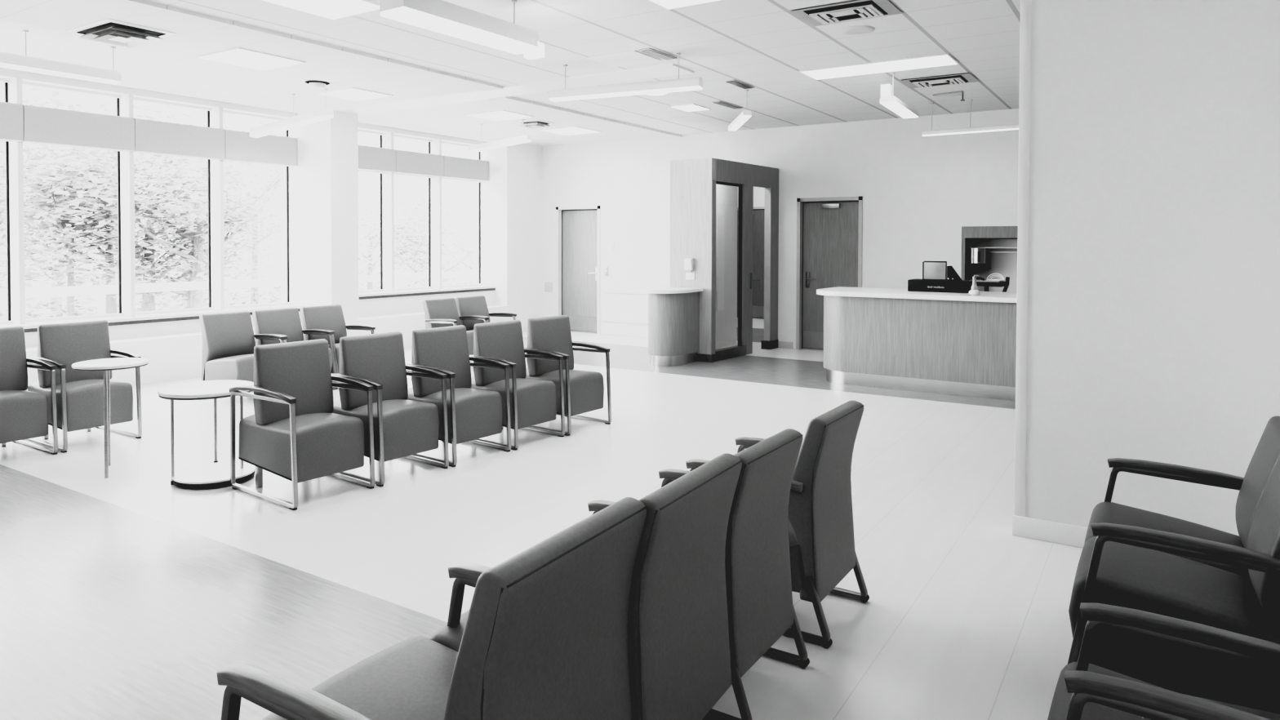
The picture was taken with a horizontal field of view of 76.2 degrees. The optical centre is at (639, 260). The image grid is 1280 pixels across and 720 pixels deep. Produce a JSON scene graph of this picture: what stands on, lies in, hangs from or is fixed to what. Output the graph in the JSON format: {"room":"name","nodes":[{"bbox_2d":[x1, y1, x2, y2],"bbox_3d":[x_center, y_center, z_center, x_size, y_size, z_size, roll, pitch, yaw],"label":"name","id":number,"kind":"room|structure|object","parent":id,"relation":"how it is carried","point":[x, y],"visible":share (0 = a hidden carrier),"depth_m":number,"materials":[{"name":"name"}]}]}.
{"room":"hospital interior","nodes":[
{"label":"hospital interior","id":0,"kind":"room"},
{"bbox_2d":[280,111,359,336],"bbox_3d":[-4.255,-0.319,10.836,1.050,3.220,0.420,1,1,33],"label":"column","id":1,"kind":"structure","parent":0,"point":[323,188],"depth_m":10.58,"materials":[{"name":"paint"}]},
{"bbox_2d":[333,63,693,115],"bbox_3d":[-1.981,-1.882,9.387,5.700,0.020,0.420,1,1,33],"label":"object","id":2,"kind":"structure","parent":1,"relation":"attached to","point":[668,69],"depth_m":8.85,"materials":[{"name":"white paint"}]},
{"bbox_2d":[472,142,542,332],"bbox_3d":[-2.293,-0.383,14.163,0.770,3.220,0.900,1,1,33],"label":"wall","id":3,"kind":"structure","parent":0,"point":[511,202],"depth_m":13.83,"materials":[{"name":"paint"}]},
{"bbox_2d":[0,68,493,347],"bbox_3d":[-6.281,-0.269,8.197,0.480,3.220,13.450,1,1,33],"label":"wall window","id":4,"kind":"structure","parent":3,"relation":"in","point":[401,304],"depth_m":9.58,"materials":[{"name":"paint"}]},
{"bbox_2d":[0,77,305,332],"bbox_3d":[-6.284,-0.548,8.158,0.510,2.520,6.270,1,1,33],"label":"window","id":5,"kind":"structure","parent":4,"relation":"attached to","point":[13,88],"depth_m":9.03,"materials":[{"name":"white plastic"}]},
{"bbox_2d":[0,101,298,166],"bbox_3d":[-6.189,-1.361,8.067,0.165,0.378,6.200,1,1,33],"label":"blind valance","id":6,"kind":"object","parent":5,"relation":"attached to","point":[24,123],"visible":1,"depth_m":8.97,"materials":[{"name":"fabric"}]},
{"bbox_2d":[25,305,508,391],"bbox_3d":[-5.943,1.106,8.008,0.330,0.480,13.450,1,1,33],"label":"wall","id":7,"kind":"structure","parent":4,"relation":"attached to","point":[172,357],"depth_m":9.02,"materials":[{"name":"white paint"}]},
{"bbox_2d":[358,128,495,299],"bbox_3d":[-3.506,-0.681,12.499,0.510,2.420,3.200,1,1,33],"label":"window","id":8,"kind":"structure","parent":4,"relation":"attached to","point":[387,289],"depth_m":12.55,"materials":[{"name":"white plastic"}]},
{"bbox_2d":[358,144,489,182],"bbox_3d":[-3.417,-1.469,12.400,0.165,0.348,3.110,1,1,33],"label":"blind valance","id":9,"kind":"object","parent":8,"relation":"attached to","point":[371,158],"visible":0.86,"depth_m":12.40,"materials":[{"name":"fabric"}]},
{"bbox_2d":[0,0,1020,146],"bbox_3d":[0.663,-1.901,7.256,13.150,0.120,19.400,1,1,33],"label":"ceiling","id":10,"kind":"structure","parent":0,"point":[762,45],"depth_m":7.37,"materials":[{"name":"tile"}]},
{"bbox_2d":[0,30,121,84],"bbox_3d":[-4.926,-1.683,6.549,0.100,0.315,1.380,1,1,33],"label":"linear pendant light","id":11,"kind":"object","parent":10,"relation":"hanging from","point":[9,60],"visible":1,"depth_m":6.71,"materials":[{"name":"white paint"}]},
{"bbox_2d":[65,17,177,48],"bbox_3d":[-4.180,-1.807,6.580,0.680,0.065,0.520,1,1,33],"label":"ceiling vent","id":12,"kind":"object","parent":10,"relation":"in","point":[110,31],"visible":1,"depth_m":6.53,"materials":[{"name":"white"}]},
{"bbox_2d":[195,47,306,71],"bbox_3d":[-3.589,-1.852,7.549,0.670,0.011,0.670,1,1,33],"label":"ceiling light panel","id":13,"kind":"object","parent":10,"relation":"attached to","point":[238,56],"visible":1,"depth_m":7.51,"materials":[{"name":"white paint"}]},
{"bbox_2d":[248,88,333,137],"bbox_3d":[-4.012,-1.675,9.354,1.429,0.444,0.100,1,1,32],"label":"linear pendant light","id":14,"kind":"object","parent":10,"relation":"hanging from","point":[324,113],"visible":0.98,"depth_m":9.27,"materials":[{"name":"white paint"}]},
{"bbox_2d":[304,80,329,89],"bbox_3d":[-3.420,-1.848,8.658,0.250,0.064,0.250,1,1,33],"label":"ceiling detector","id":15,"kind":"object","parent":10,"relation":"attached to","point":[317,85],"visible":1,"depth_m":8.61,"materials":[{"name":"white paint"}]},
{"bbox_2d":[261,0,379,20],"bbox_3d":[-2.327,-1.807,5.597,0.600,0.011,0.980,1,1,33],"label":"ceiling light panel","id":16,"kind":"object","parent":10,"relation":"attached to","point":[333,10],"visible":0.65,"depth_m":5.83,"materials":[{"name":"white paint"}]},
{"bbox_2d":[315,87,393,101],"bbox_3d":[-3.252,-1.888,9.310,0.640,0.011,0.560,1,1,33],"label":"ceiling light panel","id":17,"kind":"object","parent":10,"relation":"attached to","point":[354,94],"visible":1,"depth_m":9.28,"materials":[{"name":"white paint"}]},
{"bbox_2d":[379,0,544,59],"bbox_3d":[-1.120,-1.619,5.345,0.220,0.372,1.250,1,1,34],"label":"linear pendant light","id":18,"kind":"object","parent":10,"relation":"hanging from","point":[442,16],"visible":1,"depth_m":5.24,"materials":[{"name":"white paint"}]},
{"bbox_2d":[467,119,531,152],"bbox_3d":[-1.976,-1.738,11.441,1.106,0.394,0.100,1,1,33],"label":"linear pendant light","id":19,"kind":"object","parent":10,"relation":"hanging from","point":[526,138],"visible":1,"depth_m":11.37,"materials":[{"name":"white paint"}]},
{"bbox_2d":[464,110,534,120],"bbox_3d":[-1.864,-1.916,10.849,0.680,0.011,0.610,1,1,33],"label":"ceiling light panel","id":20,"kind":"object","parent":10,"relation":"attached to","point":[500,115],"visible":1,"depth_m":10.80,"materials":[{"name":"white paint"}]},
{"bbox_2d":[515,119,555,128],"bbox_3d":[-1.471,-1.902,11.483,0.420,0.065,0.380,1,1,33],"label":"ceiling vent","id":21,"kind":"object","parent":10,"relation":"in","point":[538,123],"visible":0.99,"depth_m":11.41,"materials":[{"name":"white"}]},
{"bbox_2d":[538,126,601,135],"bbox_3d":[-1.043,-1.944,12.300,0.680,0.011,0.660,1,1,33],"label":"ceiling light panel","id":22,"kind":"object","parent":10,"relation":"attached to","point":[569,131],"visible":1,"depth_m":12.28,"materials":[{"name":"white paint"}]},
{"bbox_2d":[585,50,661,67],"bbox_3d":[-0.151,-1.842,7.487,0.530,0.009,0.450,1,1,33],"label":"ceiling light panel","id":23,"kind":"object","parent":10,"relation":"attached to","point":[630,57],"visible":1,"depth_m":7.46,"materials":[{"name":"white paint"}]},
{"bbox_2d":[548,53,702,101],"bbox_3d":[-0.155,-1.683,7.505,1.525,0.330,0.100,1,1,25],"label":"linear pendant light","id":24,"kind":"object","parent":10,"relation":"hanging from","point":[690,83],"visible":1,"depth_m":7.44,"materials":[{"name":"white paint"}]},
{"bbox_2d":[646,92,666,95],"bbox_3d":[0.177,-1.870,9.123,0.260,0.019,0.260,1,1,33],"label":"recessed light","id":25,"kind":"object","parent":10,"relation":"in","point":[664,93],"visible":0.47,"depth_m":9.17,"materials":[{"name":"white"}]},
{"bbox_2d":[639,48,677,60],"bbox_3d":[0.165,-1.835,7.285,0.110,0.013,0.450,1,1,35],"label":"ceiling vent","id":26,"kind":"object","parent":10,"relation":"in","point":[649,51],"visible":1,"depth_m":7.25,"materials":[{"name":"metal"}]},
{"bbox_2d":[648,0,722,9],"bbox_3d":[0.358,-1.798,5.500,0.670,0.011,0.470,1,1,33],"label":"ceiling light panel","id":27,"kind":"object","parent":10,"relation":"attached to","point":[667,4],"visible":1,"depth_m":5.71,"materials":[{"name":"white paint"}]},
{"bbox_2d":[669,103,711,111],"bbox_3d":[0.629,-1.895,10.163,0.340,0.011,0.460,1,1,33],"label":"ceiling light panel","id":28,"kind":"object","parent":10,"relation":"attached to","point":[689,107],"visible":1,"depth_m":10.15,"materials":[{"name":"white paint"}]},
{"bbox_2d":[711,100,742,109],"bbox_3d":[1.065,-1.888,9.955,0.120,0.013,0.580,1,1,35],"label":"ceiling vent","id":29,"kind":"object","parent":10,"relation":"in","point":[721,103],"visible":1,"depth_m":9.90,"materials":[{"name":"metal"}]},
{"bbox_2d":[724,79,754,88],"bbox_3d":[1.057,-1.861,8.661,0.120,0.013,0.490,1,1,33],"label":"ceiling vent","id":30,"kind":"object","parent":10,"relation":"in","point":[735,82],"visible":1,"depth_m":8.62,"materials":[{"name":"metal"}]},
{"bbox_2d":[728,89,751,130],"bbox_3d":[1.138,-1.705,9.331,0.100,0.354,0.730,0,1,-7],"label":"linear pendant light","id":31,"kind":"object","parent":10,"relation":"hanging from","point":[746,114],"visible":1,"depth_m":9.17,"materials":[{"name":"white paint"}]},
{"bbox_2d":[790,0,902,26],"bbox_3d":[1.502,-1.793,5.944,0.680,0.033,0.490,1,1,33],"label":"ceiling vent","id":32,"kind":"object","parent":10,"relation":"in","point":[859,9],"visible":1,"depth_m":5.89,"materials":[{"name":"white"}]},
{"bbox_2d":[841,25,875,34],"bbox_3d":[1.726,-1.814,6.460,0.260,0.011,0.260,1,1,33],"label":"ceiling speaker","id":33,"kind":"object","parent":10,"relation":"attached to","point":[862,29],"visible":1,"depth_m":6.43,"materials":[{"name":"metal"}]},
{"bbox_2d":[799,53,959,79],"bbox_3d":[2.271,-1.841,7.814,1.400,0.011,0.470,1,1,33],"label":"ceiling light panel","id":34,"kind":"object","parent":10,"relation":"attached to","point":[941,60],"depth_m":7.78,"materials":[{"name":"white paint"}]},
{"bbox_2d":[879,71,918,118],"bbox_3d":[2.656,-1.693,8.359,0.174,0.330,1.102,1,1,29],"label":"linear pendant light","id":35,"kind":"object","parent":10,"relation":"hanging from","point":[887,100],"visible":1,"depth_m":8.05,"materials":[{"name":"white paint"}]},
{"bbox_2d":[900,73,978,88],"bbox_3d":[3.096,-1.841,8.444,0.690,0.033,0.500,1,1,33],"label":"ceiling vent","id":36,"kind":"object","parent":10,"relation":"in","point":[961,78],"visible":1,"depth_m":8.38,"materials":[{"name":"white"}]},
{"bbox_2d":[933,90,964,101],"bbox_3d":[3.454,-1.820,9.131,0.355,0.116,0.056,1,2,44],"label":"sprinkler head","id":37,"kind":"object","parent":10,"relation":"attached to","point":[961,92],"visible":1,"depth_m":9.06},
{"bbox_2d":[921,99,1018,136],"bbox_3d":[4.073,-1.682,9.448,1.560,0.390,0.060,1,1,33],"label":"linear pendant light","id":38,"kind":"object","parent":10,"relation":"hanging from","point":[1012,126],"visible":0.76,"depth_m":9.57,"materials":[{"name":"white paint"}]},
{"bbox_2d":[0,317,1279,719],"bbox_3d":[0.654,1.439,7.326,13.150,0.120,19.400,1,1,33],"label":"floor","id":39,"kind":"structure","parent":0,"point":[124,595],"depth_m":4.09,"materials":[{"name":"tile"}]},
{"bbox_2d":[0,325,57,454],"bbox_3d":[-4.633,0.945,5.831,0.733,0.901,0.557,1,1,33],"label":"armchair","id":40,"kind":"object","parent":39,"relation":"on","point":[24,414],"visible":1,"depth_m":5.86,"materials":[{"name":"grey fabric"}]},
{"bbox_2d":[23,320,142,453],"bbox_3d":[-4.323,0.935,6.315,0.733,0.901,0.557,1,1,33],"label":"armchair","id":41,"kind":"object","parent":39,"relation":"on","point":[79,393],"visible":0.78,"depth_m":6.23,"materials":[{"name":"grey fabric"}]},
{"bbox_2d":[71,357,148,478],"bbox_3d":[-3.495,1.040,5.402,0.430,0.736,0.430,1,1,33],"label":"side table","id":42,"kind":"object","parent":39,"relation":"on","point":[106,365],"visible":1,"depth_m":5.28,"materials":[{"name":"white laminate"}]},
{"bbox_2d":[157,379,255,488],"bbox_3d":[-2.799,1.123,5.349,0.682,0.576,0.572,1,1,33],"label":"side table","id":43,"kind":"object","parent":39,"relation":"on","point":[215,474],"visible":0.8,"depth_m":5.21,"materials":[{"name":"white laminate"}]},
{"bbox_2d":[199,311,284,391],"bbox_3d":[-3.870,0.940,7.990,0.708,0.826,0.529,1,1,33],"label":"lounge chair","id":44,"kind":"object","parent":39,"relation":"on","point":[228,342],"visible":0.73,"depth_m":7.94,"materials":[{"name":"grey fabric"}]},
{"bbox_2d":[252,307,337,389],"bbox_3d":[-3.584,0.931,8.437,0.708,0.826,0.568,1,1,33],"label":"lounge chair","id":45,"kind":"object","parent":39,"relation":"on","point":[286,322],"visible":0.36,"depth_m":8.51,"materials":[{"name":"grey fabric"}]},
{"bbox_2d":[228,338,375,510],"bbox_3d":[-2.097,0.968,5.070,0.733,0.901,0.557,1,1,37],"label":"armchair","id":46,"kind":"object","parent":39,"relation":"on","point":[293,433],"visible":1,"depth_m":4.97,"materials":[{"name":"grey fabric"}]},
{"bbox_2d":[299,304,375,389],"bbox_3d":[-3.288,0.922,8.900,0.708,0.826,0.568,1,1,33],"label":"lounge chair","id":47,"kind":"object","parent":39,"relation":"on","point":[329,317],"visible":0.44,"depth_m":8.97,"materials":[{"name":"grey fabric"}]},
{"bbox_2d":[331,331,448,486],"bbox_3d":[-1.745,0.959,5.524,0.733,0.901,0.557,1,1,37],"label":"armchair","id":48,"kind":"object","parent":39,"relation":"on","point":[402,427],"visible":0.71,"depth_m":5.42,"materials":[{"name":"grey fabric"}]},
{"bbox_2d":[216,497,646,719],"bbox_3d":[-0.458,1.046,1.897,0.708,0.886,0.768,1,1,30],"label":"lounge chair","id":49,"kind":"object","parent":39,"relation":"on","point":[545,636],"visible":1,"depth_m":1.81,"materials":[{"name":"grey fabric"}]},
{"bbox_2d":[422,297,487,355],"bbox_3d":[-2.279,0.900,10.106,0.708,0.826,0.568,1,1,33],"label":"lounge chair","id":50,"kind":"object","parent":39,"relation":"on","point":[443,312],"visible":0.47,"depth_m":10.12,"materials":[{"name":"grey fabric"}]},
{"bbox_2d":[405,324,511,466],"bbox_3d":[-1.393,0.951,5.978,0.733,0.901,0.557,1,1,37],"label":"armchair","id":51,"kind":"object","parent":39,"relation":"on","point":[473,414],"visible":0.74,"depth_m":5.87,"materials":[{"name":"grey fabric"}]},
{"bbox_2d":[454,295,516,330],"bbox_3d":[-1.983,0.891,10.569,0.708,0.826,0.568,1,1,33],"label":"lounge chair","id":52,"kind":"object","parent":39,"relation":"on","point":[476,305],"visible":0.38,"depth_m":10.64,"materials":[{"name":"grey fabric"}]},
{"bbox_2d":[469,320,564,450],"bbox_3d":[-1.041,0.942,6.432,0.733,0.901,0.557,1,1,37],"label":"armchair","id":53,"kind":"object","parent":39,"relation":"on","point":[532,402],"visible":0.73,"depth_m":6.32,"materials":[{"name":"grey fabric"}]},
{"bbox_2d":[524,315,611,435],"bbox_3d":[-0.689,0.933,6.885,0.733,0.901,0.557,1,1,37],"label":"armchair","id":54,"kind":"object","parent":39,"relation":"on","point":[583,390],"visible":0.72,"depth_m":6.77,"materials":[{"name":"grey fabric"}]},
{"bbox_2d":[428,453,742,719],"bbox_3d":[-0.149,1.040,2.382,0.708,0.879,0.716,1,1,30],"label":"lounge chair","id":55,"kind":"object","parent":39,"relation":"on","point":[680,668],"visible":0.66,"depth_m":2.25,"materials":[{"name":"grey fabric"}]},
{"bbox_2d":[640,286,703,366],"bbox_3d":[0.333,0.839,10.374,0.650,0.950,0.768,1,1,33],"label":"counter","id":56,"kind":"object","parent":39,"relation":"on","point":[673,312],"depth_m":10.17,"materials":[{"name":"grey wood"}]},
{"bbox_2d":[640,286,703,293],"bbox_3d":[0.335,0.384,10.364,0.650,0.040,0.768,1,1,33],"label":"countertop","id":57,"kind":"structure","parent":56,"relation":"on","point":[659,290],"depth_m":10.20,"materials":[{"name":"white laminate"}]},
{"bbox_2d":[648,291,699,355],"bbox_3d":[0.376,0.796,10.411,0.500,0.775,0.658,1,1,33],"label":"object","id":58,"kind":"structure","parent":56,"relation":"on","point":[673,318],"depth_m":10.16,"materials":[{"name":"grey wood"}]},
{"bbox_2d":[587,428,809,719],"bbox_3d":[0.181,1.039,2.926,0.708,0.861,0.523,1,1,33],"label":"lounge chair","id":59,"kind":"object","parent":39,"relation":"on","point":[761,610],"visible":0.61,"depth_m":2.73,"materials":[{"name":"grey fabric"}]},
{"bbox_2d":[685,400,869,648],"bbox_3d":[0.551,1.029,3.466,0.708,0.861,0.513,1,1,33],"label":"lounge chair","id":60,"kind":"object","parent":39,"relation":"on","point":[821,540],"visible":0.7,"depth_m":3.18,"materials":[{"name":"grey fabric"}]},
{"bbox_2d":[816,286,1017,400],"bbox_3d":[3.749,0.860,8.393,3.900,1.010,1.050,1,1,33],"label":"reception desk","id":61,"kind":"object","parent":39,"relation":"on","point":[945,343],"visible":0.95,"depth_m":8.41,"materials":[{"name":"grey wood"}]},
{"bbox_2d":[907,279,972,293],"bbox_3d":[3.285,0.280,8.897,0.640,0.124,0.322,1,1,33],"label":"case","id":62,"kind":"object","parent":61,"relation":"on","point":[913,285],"visible":0.94,"depth_m":8.76,"materials":[{"name":"black plastic"}]},
{"bbox_2d":[922,261,961,280],"bbox_3d":[3.286,0.114,8.869,0.375,0.206,0.182,1,1,33],"label":"monitor","id":63,"kind":"object","parent":62,"relation":"on","point":[931,270],"visible":1,"depth_m":8.81,"materials":[{"name":"black plastic"}]},
{"bbox_2d":[968,275,980,295],"bbox_3d":[3.392,0.252,8.283,0.110,0.206,0.110,1,1,33],"label":"lotion bottle","id":64,"kind":"object","parent":61,"relation":"on","point":[974,291],"visible":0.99,"depth_m":8.26,"materials":[{"name":"white plastic"}]},
{"bbox_2d":[976,273,1009,292],"bbox_3d":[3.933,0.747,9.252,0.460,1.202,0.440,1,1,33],"label":"tray","id":65,"kind":"object","parent":61,"relation":"on","point":[985,283],"depth_m":9.13,"materials":[{"name":"black plastic"}]},
{"bbox_2d":[976,276,984,280],"bbox_3d":[3.823,0.213,9.217,0.132,0.043,0.028,1,1,33],"label":"telephone handset","id":66,"kind":"object","parent":65,"relation":"on","point":[977,277],"visible":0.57,"depth_m":9.20,"materials":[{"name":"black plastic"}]},
{"bbox_2d":[1047,602,1279,719],"bbox_3d":[1.226,1.053,1.738,0.708,0.888,0.493,1,1,33],"label":"lounge chair","id":67,"kind":"object","parent":39,"relation":"on","point":[1084,691],"visible":1,"depth_m":1.82,"materials":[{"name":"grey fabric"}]},
{"bbox_2d":[1067,457,1279,713],"bbox_3d":[1.776,1.036,2.635,0.708,0.888,0.486,1,1,33],"label":"lounge chair","id":68,"kind":"object","parent":39,"relation":"on","point":[1124,566],"visible":0.72,"depth_m":2.50,"materials":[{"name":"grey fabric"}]},
{"bbox_2d":[1084,416,1279,577],"bbox_3d":[2.041,1.028,3.049,0.708,0.888,0.486,1,1,33],"label":"lounge chair","id":69,"kind":"object","parent":39,"relation":"on","point":[1251,487],"visible":0.38,"depth_m":3.09,"materials":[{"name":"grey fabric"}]},
{"bbox_2d":[669,157,778,362],"bbox_3d":[1.210,-0.014,11.359,0.763,2.620,1.859,1,1,33],"label":"enclosure","id":70,"kind":"structure","parent":0,"point":[699,187],"depth_m":11.10,"materials":[{"name":"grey wood"}]},
{"bbox_2d":[684,257,693,272],"bbox_3d":[0.634,0.068,10.583,0.105,0.185,0.088,1,1,33],"label":"dispenser","id":71,"kind":"object","parent":70,"relation":"attached to","point":[688,262],"visible":1,"depth_m":10.56,"materials":[{"name":"white plastic"}]},
{"bbox_2d":[685,272,694,279],"bbox_3d":[0.652,0.210,10.620,0.135,0.090,0.012,1,1,33],"label":"outlet plate","id":72,"kind":"object","parent":70,"relation":"attached to","point":[691,276],"visible":1,"depth_m":10.61,"materials":[{"name":"white plastic"}]},
{"bbox_2d":[715,208,724,311],"bbox_3d":[1.169,0.000,11.872,0.018,1.470,0.220,1,1,33],"label":"board","id":73,"kind":"object","parent":70,"relation":"attached to","point":[720,213],"visible":1,"depth_m":11.85,"materials":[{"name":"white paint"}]},
{"bbox_2d":[737,186,764,207],"bbox_3d":[2.400,-0.423,16.693,5.950,3.220,0.120,1,1,33],"label":"wall","id":74,"kind":"structure","parent":0,"point":[758,192],"depth_m":16.60,"materials":[{"name":"paint"}]},
{"bbox_2d":[737,206,764,319],"bbox_3d":[2.418,0.054,16.595,1.000,2.270,0.260,1,1,33],"label":"door","id":75,"kind":"structure","parent":74,"relation":"in","point":[758,211],"depth_m":16.54,"materials":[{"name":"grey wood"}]},
{"bbox_2d":[542,108,1018,349],"bbox_3d":[3.207,-0.307,11.275,13.150,3.220,0.160,1,1,33],"label":"wall","id":76,"kind":"structure","parent":0,"point":[918,192],"depth_m":11.61,"materials":[{"name":"paint"}]},
{"bbox_2d":[80,0,681,138],"bbox_3d":[-3.178,-1.822,6.717,0.600,0.035,14.350,1,1,33],"label":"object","id":77,"kind":"structure","parent":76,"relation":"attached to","point":[149,8],"depth_m":7.16,"materials":[{"name":"metal"}]},
{"bbox_2d":[544,281,552,292],"bbox_3d":[-1.597,0.467,14.261,0.170,0.170,0.011,1,1,33],"label":"access panel","id":78,"kind":"object","parent":76,"relation":"attached to","point":[548,285],"visible":1,"depth_m":14.26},
{"bbox_2d":[555,205,599,333],"bbox_3d":[-1.026,0.160,13.968,0.930,2.150,0.150,1,1,33],"label":"door","id":79,"kind":"structure","parent":76,"relation":"in","point":[577,228],"depth_m":14.02,"materials":[{"name":"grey wood"}]},
{"bbox_2d":[604,266,608,275],"bbox_3d":[-0.561,0.184,13.590,0.070,0.150,0.015,1,1,33],"label":"switch","id":80,"kind":"object","parent":76,"relation":"attached to","point":[606,268],"visible":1,"depth_m":13.58,"materials":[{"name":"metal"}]},
{"bbox_2d":[603,312,648,324],"bbox_3d":[0.379,0.969,13.001,2.340,0.140,0.022,1,1,33],"label":"trim","id":81,"kind":"structure","parent":76,"relation":"attached to","point":[615,317],"depth_m":13.38,"materials":[{"name":"paint"}]},
{"bbox_2d":[603,328,648,337],"bbox_3d":[0.378,1.209,13.006,2.340,0.100,0.022,1,1,33],"label":"trim","id":82,"kind":"structure","parent":76,"relation":"attached to","point":[606,331],"depth_m":13.38,"materials":[{"name":"paint"}]},
{"bbox_2d":[603,284,669,294],"bbox_3d":[0.380,0.489,12.991,2.340,0.140,0.022,1,1,33],"label":"trim","id":83,"kind":"structure","parent":76,"relation":"attached to","point":[607,288],"depth_m":13.38,"materials":[{"name":"paint"}]},
{"bbox_2d":[778,341,793,348],"bbox_3d":[5.313,1.288,9.857,7.790,0.100,0.012,1,1,33],"label":"baseboard","id":84,"kind":"structure","parent":76,"relation":"attached to","point":[784,344],"depth_m":11.89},
{"bbox_2d":[795,196,862,350],"bbox_3d":[2.698,0.205,11.587,0.950,2.180,0.150,1,1,33],"label":"door","id":85,"kind":"structure","parent":76,"relation":"in","point":[829,229],"depth_m":11.68,"materials":[{"name":"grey wood"}]},
{"bbox_2d":[960,226,1017,292],"bbox_3d":[4.828,0.049,10.376,1.340,0.955,0.380,1,1,33],"label":"upper cabinet","id":86,"kind":"object","parent":76,"relation":"attached to","point":[1000,242],"visible":0.36,"depth_m":10.59,"materials":[{"name":"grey wood"}]},
{"bbox_2d":[968,248,986,263],"bbox_3d":[4.355,-0.056,10.552,0.210,0.195,0.107,1,1,33],"label":"dispenser","id":87,"kind":"object","parent":86,"relation":"attached to","point":[976,255],"visible":1,"depth_m":10.51,"materials":[{"name":"metal"}]},
{"bbox_2d":[1012,0,1279,547],"bbox_3d":[2.525,-0.157,3.987,1.245,3.220,0.158,1,1,33],"label":"wall","id":88,"kind":"structure","parent":0,"point":[1153,331],"depth_m":3.95,"materials":[{"name":"paint"}]},
{"bbox_2d":[1013,0,1031,516],"bbox_3d":[1.994,-0.216,4.248,0.052,3.115,0.008,1,1,33],"label":"trim","id":89,"kind":"structure","parent":88,"relation":"attached to","point":[1025,5],"depth_m":4.25,"materials":[{"name":"white paint"}]},
{"label":"outside","id":90,"kind":"structure","parent":0,"visible":0},
{"bbox_2d":[0,257,473,320],"bbox_3d":[-25.605,1.094,34.207,60.040,0.100,110.000,1,1,33],"label":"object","id":91,"kind":"structure","parent":90,"point":[268,274],"depth_m":34.65,"materials":[{"name":"white"}]},
{"bbox_2d":[0,82,173,314],"bbox_3d":[-10.114,-0.859,12.724,6.063,4.794,4.976,1,1,33],"label":"leafy tree","id":92,"kind":"object","parent":91,"relation":"on","point":[28,210],"visible":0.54,"depth_m":12.61,"materials":[{"name":"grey plant"}]},
{"bbox_2d":[0,88,260,315],"bbox_3d":[-9.914,-0.926,15.283,4.898,4.833,5.588,0,1,9],"label":"leafy tree","id":93,"kind":"object","parent":91,"relation":"on","point":[110,302],"visible":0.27,"depth_m":15.00,"materials":[{"name":"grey plant"}]},
{"bbox_2d":[0,88,260,315],"bbox_3d":[-14.409,-1.815,20.312,9.759,6.364,8.517,-1,2,-41],"label":"leafy tree","id":94,"kind":"object","parent":91,"relation":"on","point":[59,303],"visible":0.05,"depth_m":20.07,"materials":[{"name":"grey plant"}]},
{"bbox_2d":[0,82,275,316],"bbox_3d":[-9.868,-0.894,14.526,5.502,4.789,6.009,-1,2,-41],"label":"leafy tree","id":95,"kind":"object","parent":91,"relation":"on","point":[70,275],"visible":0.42,"depth_m":13.76,"materials":[{"name":"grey plant"}]},
{"bbox_2d":[0,102,280,311],"bbox_3d":[-9.105,-0.707,15.186,5.220,4.396,4.923,0,1,4],"label":"leafy tree","id":96,"kind":"object","parent":91,"relation":"on","point":[148,297],"visible":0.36,"depth_m":15.37,"materials":[{"name":"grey plant"}]},
{"bbox_2d":[36,105,281,308],"bbox_3d":[-8.633,-0.776,15.668,5.980,4.523,5.473,1,1,33],"label":"leafy tree","id":97,"kind":"object","parent":91,"relation":"on","point":[199,226],"visible":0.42,"depth_m":15.41,"materials":[{"name":"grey plant"}]},
{"bbox_2d":[40,94,364,307],"bbox_3d":[-12.659,-2.134,23.426,7.957,6.881,9.342,1,1,33],"label":"leafy tree","id":98,"kind":"object","parent":91,"relation":"on","point":[163,113],"visible":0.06,"depth_m":22.86,"materials":[{"name":"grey plant"}]},
{"bbox_2d":[0,271,473,314],"bbox_3d":[-6.528,0.916,14.878,0.140,1.170,30.000,1,1,33],"label":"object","id":99,"kind":"object","parent":91,"relation":"on","point":[100,291],"visible":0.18,"depth_m":13.11,"materials":[{"name":"white paint"}]},
{"bbox_2d":[0,253,473,320],"bbox_3d":[-8.284,0.622,20.152,2.887,1.624,19.224,1,1,33],"label":"hedge","id":100,"kind":"object","parent":91,"relation":"on","point":[40,304],"visible":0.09,"depth_m":17.31,"materials":[{"name":"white plant"}]},
{"bbox_2d":[114,111,379,304],"bbox_3d":[-9.222,-1.394,19.592,6.187,5.580,6.194,0,1,-13],"label":"leafy tree","id":101,"kind":"object","parent":91,"relation":"on","point":[254,247],"visible":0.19,"depth_m":19.48,"materials":[{"name":"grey plant"}]},
{"bbox_2d":[249,142,471,289],"bbox_3d":[-7.106,-0.824,21.493,6.282,4.374,5.610,1,1,33],"label":"leafy tree","id":102,"kind":"object","parent":91,"relation":"on","point":[370,248],"visible":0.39,"depth_m":21.27,"materials":[{"name":"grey plant"}]},
{"bbox_2d":[358,150,473,285],"bbox_3d":[-5.880,-0.968,22.513,6.262,4.626,5.193,1,1,33],"label":"leafy tree","id":103,"kind":"object","parent":91,"relation":"on","point":[425,263],"visible":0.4,"depth_m":22.21,"materials":[{"name":"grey plant"}]},
{"bbox_2d":[401,138,473,284],"bbox_3d":[-4.905,-1.234,24.423,6.114,5.084,5.873,1,1,33],"label":"leafy tree","id":104,"kind":"object","parent":91,"relation":"on","point":[455,186],"visible":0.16,"depth_m":24.28,"materials":[{"name":"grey plant"}]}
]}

